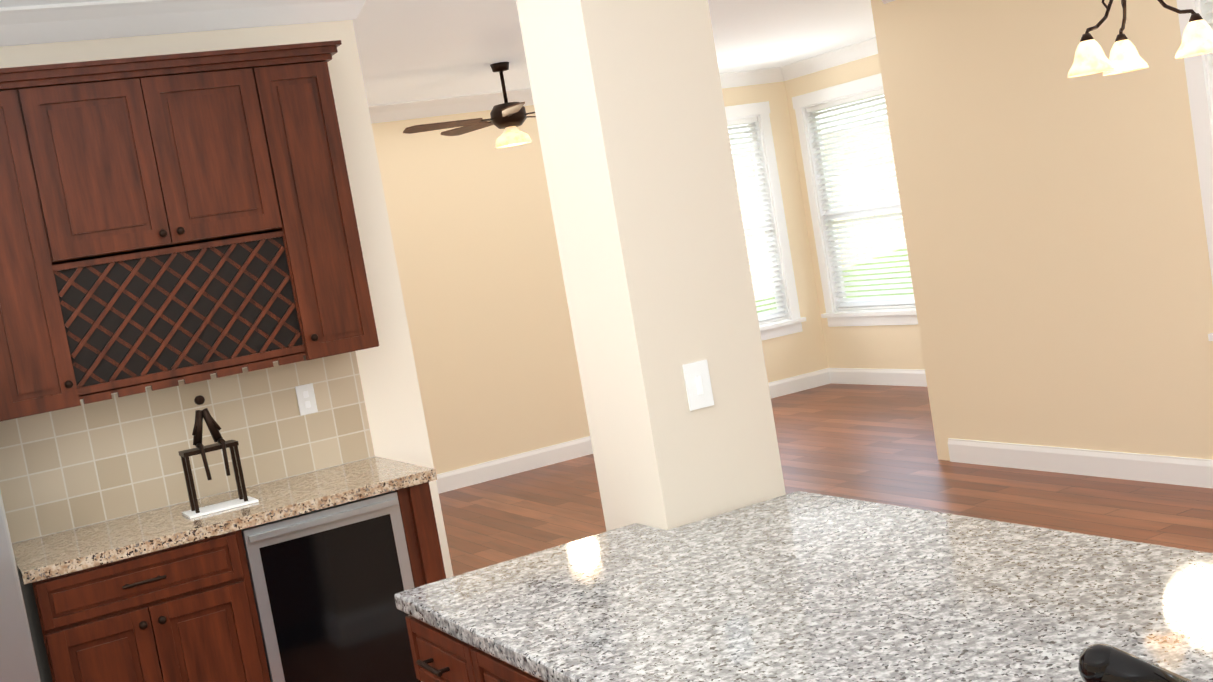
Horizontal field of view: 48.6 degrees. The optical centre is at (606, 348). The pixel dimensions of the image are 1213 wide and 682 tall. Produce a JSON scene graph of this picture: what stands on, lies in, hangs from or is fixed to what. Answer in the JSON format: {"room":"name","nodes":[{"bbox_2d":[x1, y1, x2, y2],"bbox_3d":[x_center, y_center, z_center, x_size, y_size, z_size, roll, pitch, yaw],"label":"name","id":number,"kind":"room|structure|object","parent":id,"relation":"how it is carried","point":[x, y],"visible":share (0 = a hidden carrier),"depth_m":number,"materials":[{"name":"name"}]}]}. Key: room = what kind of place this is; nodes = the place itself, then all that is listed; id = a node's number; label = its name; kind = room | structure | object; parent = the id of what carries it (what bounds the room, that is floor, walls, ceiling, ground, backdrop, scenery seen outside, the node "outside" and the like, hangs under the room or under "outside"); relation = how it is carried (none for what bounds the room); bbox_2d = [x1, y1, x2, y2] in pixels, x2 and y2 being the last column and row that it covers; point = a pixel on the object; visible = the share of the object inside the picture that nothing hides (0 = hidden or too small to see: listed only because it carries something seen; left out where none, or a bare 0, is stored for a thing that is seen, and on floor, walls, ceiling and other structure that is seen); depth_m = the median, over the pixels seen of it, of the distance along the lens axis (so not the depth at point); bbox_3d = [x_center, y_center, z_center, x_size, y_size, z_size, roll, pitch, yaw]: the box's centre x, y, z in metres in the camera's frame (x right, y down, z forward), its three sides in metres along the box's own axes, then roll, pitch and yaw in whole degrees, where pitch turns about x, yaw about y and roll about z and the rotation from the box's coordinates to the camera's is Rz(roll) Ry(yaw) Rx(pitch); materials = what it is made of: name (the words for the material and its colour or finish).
{"room":"kitchen","nodes":[
{"label":"kitchen","id":0,"kind":"room"},
{"bbox_2d":[0,20,452,577],"bbox_3d":[-3.543,0.527,4.025,6.300,2.760,0.120,-12,6,-28],"label":"wall","id":1,"kind":"structure","parent":0,"point":[392,400],"depth_m":5.37,"materials":[{"name":"beige paint"}]},
{"bbox_2d":[0,76,103,421],"bbox_3d":[-2.053,-0.318,4.573,0.378,1.090,0.348,-12,6,-28],"label":"upper cabinet","id":2,"kind":"object","parent":1,"relation":"attached to","point":[48,357],"depth_m":4.46,"materials":[{"name":"brown wood"}]},
{"bbox_2d":[40,56,287,263],"bbox_3d":[-1.641,-0.652,4.799,0.790,0.610,0.348,-12,6,-28],"label":"upper cabinet","id":3,"kind":"object","parent":1,"relation":"attached to","point":[168,220],"depth_m":4.66,"materials":[{"name":"brown wood"}]},
{"bbox_2d":[76,236,287,391],"bbox_3d":[-1.560,-0.142,4.854,0.790,0.430,0.328,-12,6,-28],"label":"wine rack","id":4,"kind":"object","parent":1,"relation":"attached to","point":[163,315],"depth_m":4.72,"materials":[{"name":"brown wood"}]},
{"bbox_2d":[256,48,378,367],"bbox_3d":[-1.166,-0.512,5.059,0.339,1.090,0.348,-12,6,-28],"label":"upper cabinet","id":5,"kind":"object","parent":1,"relation":"attached to","point":[320,283],"depth_m":4.92,"materials":[{"name":"brown wood"}]},
{"bbox_2d":[0,0,875,105],"bbox_3d":[-0.647,-1.396,3.801,12.200,0.100,12.300,-12,6,-28],"label":"ceiling","id":6,"kind":"structure","parent":0,"point":[411,50],"depth_m":7.97,"materials":[{"name":"white paint"}]},
{"bbox_2d":[403,62,535,147],"bbox_3d":[-0.654,-1.492,8.248,1.263,0.499,1.295,-12,6,-28],"label":"fan","id":7,"kind":"object","parent":6,"relation":"hanging from","point":[509,117],"visible":0.96,"depth_m":8.19,"materials":[{"name":"black metal"}]},
{"bbox_2d":[1068,0,1212,77],"bbox_3d":[1.715,-1.372,4.508,0.477,0.852,0.495,-12,6,-28],"label":"chandelier","id":8,"kind":"object","parent":6,"relation":"hanging from","point":[1092,58],"visible":1,"depth_m":4.47,"materials":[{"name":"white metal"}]},
{"bbox_2d":[372,0,949,474],"bbox_3d":[-0.140,-0.439,8.364,6.860,2.760,4.219,-12,6,-28],"label":"wall","id":9,"kind":"structure","parent":0,"point":[472,228],"depth_m":9.80,"materials":[{"name":"beige paint"}]},
{"bbox_2d":[0,0,894,123],"bbox_3d":[-0.715,-1.272,3.765,11.602,0.114,11.502,-12,6,-28],"label":"crown molding","id":10,"kind":"structure","parent":9,"relation":"attached to","point":[36,24],"depth_m":5.08,"materials":[{"name":"white wood"}]},
{"bbox_2d":[727,117,786,324],"bbox_3d":[0.907,-1.006,11.271,1.152,1.742,0.088,-12,6,-28],"label":"window blind","id":11,"kind":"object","parent":9,"relation":"in","point":[778,313],"depth_m":11.46,"materials":[{"name":"white plastic"}]},
{"bbox_2d":[725,101,805,339],"bbox_3d":[0.919,-0.998,11.250,1.420,1.987,0.175,-12,6,-28],"label":"window frame","id":12,"kind":"structure","parent":9,"relation":"attached to","point":[761,110],"depth_m":11.49,"materials":[{"name":"white wood"}]},
{"bbox_2d":[436,368,1212,493],"bbox_3d":[-1.103,1.319,5.503,11.601,0.135,8.071,-12,6,-28],"label":"baseboard","id":13,"kind":"structure","parent":9,"relation":"attached to","point":[1193,472],"depth_m":7.60,"materials":[{"name":"white"}]},
{"bbox_2d":[792,73,917,326],"bbox_3d":[2.159,-1.178,10.935,0.195,1.987,1.520,-12,6,-28],"label":"window frame","id":14,"kind":"structure","parent":9,"relation":"attached to","point":[887,316],"depth_m":11.42,"materials":[{"name":"white wood"}]},
{"bbox_2d":[806,88,914,309],"bbox_3d":[2.169,-1.188,10.941,0.088,1.742,1.252,-12,6,-28],"label":"room window","id":15,"kind":"structure","parent":9,"relation":"in","point":[883,302],"depth_m":11.04,"materials":[{"name":"white plastic"}]},
{"bbox_2d":[439,383,1212,575],"bbox_3d":[-0.174,1.413,4.056,12.200,0.100,12.300,-12,6,-28],"label":"floor","id":16,"kind":"structure","parent":0,"point":[873,443],"depth_m":7.83,"materials":[{"name":"brown wood"}]},
{"bbox_2d":[0,490,40,681],"bbox_3d":[-2.326,0.817,4.103,0.960,1.775,0.841,-12,6,-28],"label":"fridge","id":17,"kind":"object","parent":16,"relation":"on","point":[18,662],"visible":1,"depth_m":4.01,"materials":[{"name":"silver metal"}]},
{"bbox_2d":[0,351,445,681],"bbox_3d":[-1.320,0.793,4.779,1.390,1.368,0.685,-12,6,-28],"label":"base cabinet","id":18,"kind":"object","parent":16,"relation":"on","point":[317,557],"depth_m":4.71,"materials":[{"name":"brown wood"}]},
{"bbox_2d":[178,395,258,518],"bbox_3d":[-1.393,0.363,4.720,0.240,0.405,0.146,-12,6,-28],"label":"sculpture","id":19,"kind":"object","parent":18,"relation":"on","point":[214,428],"visible":1,"depth_m":4.71,"materials":[{"name":"black metal"}]},
{"bbox_2d":[516,0,785,530],"bbox_3d":[0.150,-0.045,3.477,0.360,2.760,0.330,-12,6,-28],"label":"column","id":20,"kind":"structure","parent":16,"relation":"on","point":[630,112],"depth_m":3.33,"materials":[{"name":"beige paint"}]},
{"bbox_2d":[682,360,713,410],"bbox_3d":[0.228,0.090,3.326,0.070,0.115,0.010,-12,6,-28],"label":"light switch","id":21,"kind":"object","parent":20,"relation":"attached to","point":[698,385],"visible":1,"depth_m":3.32,"materials":[{"name":"white plastic"}]},
{"bbox_2d":[394,491,1212,681],"bbox_3d":[0.162,0.921,1.601,2.554,1.191,3.271,-12,6,-28],"label":"base cabinet","id":22,"kind":"object","parent":16,"relation":"on","point":[799,586],"visible":1,"depth_m":2.50,"materials":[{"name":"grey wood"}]},
{"bbox_2d":[1078,605,1212,681],"bbox_3d":[0.661,0.390,1.366,0.245,0.270,0.245,-12,6,-28],"label":"faucet","id":23,"kind":"object","parent":22,"relation":"on","point":[1101,662],"depth_m":1.38,"materials":[{"name":"black metal"}]},
{"bbox_2d":[886,0,1212,459],"bbox_3d":[3.788,-0.721,4.176,0.140,2.760,8.100,-12,6,-28],"label":"wall","id":24,"kind":"structure","parent":0,"point":[1062,235],"depth_m":6.81,"materials":[{"name":"beige paint"}]},
{"bbox_2d":[1177,0,1212,340],"bbox_3d":[3.161,-0.888,5.196,0.195,1.867,2.010,-12,6,-28],"label":"window frame","id":25,"kind":"structure","parent":24,"relation":"attached to","point":[1199,72],"depth_m":5.96,"materials":[{"name":"white wood"}]},
{"bbox_2d":[1204,0,1212,64],"bbox_3d":[3.177,-0.900,5.204,0.115,1.626,1.742,-12,6,-28],"label":"window","id":26,"kind":"structure","parent":24,"relation":"in","point":[1210,10],"depth_m":5.88,"materials":[{"name":"white"}]},
{"label":"outside","id":27,"kind":"structure","parent":0,"visible":0},
{"bbox_2d":[733,122,913,314],"bbox_3d":[6.759,-2.612,15.440,60.000,4.288,70.000,-12,6,-28],"label":"lawn","id":28,"kind":"structure","parent":27,"point":[855,146],"depth_m":20.78,"materials":[{"name":"green plant"}]}
]}

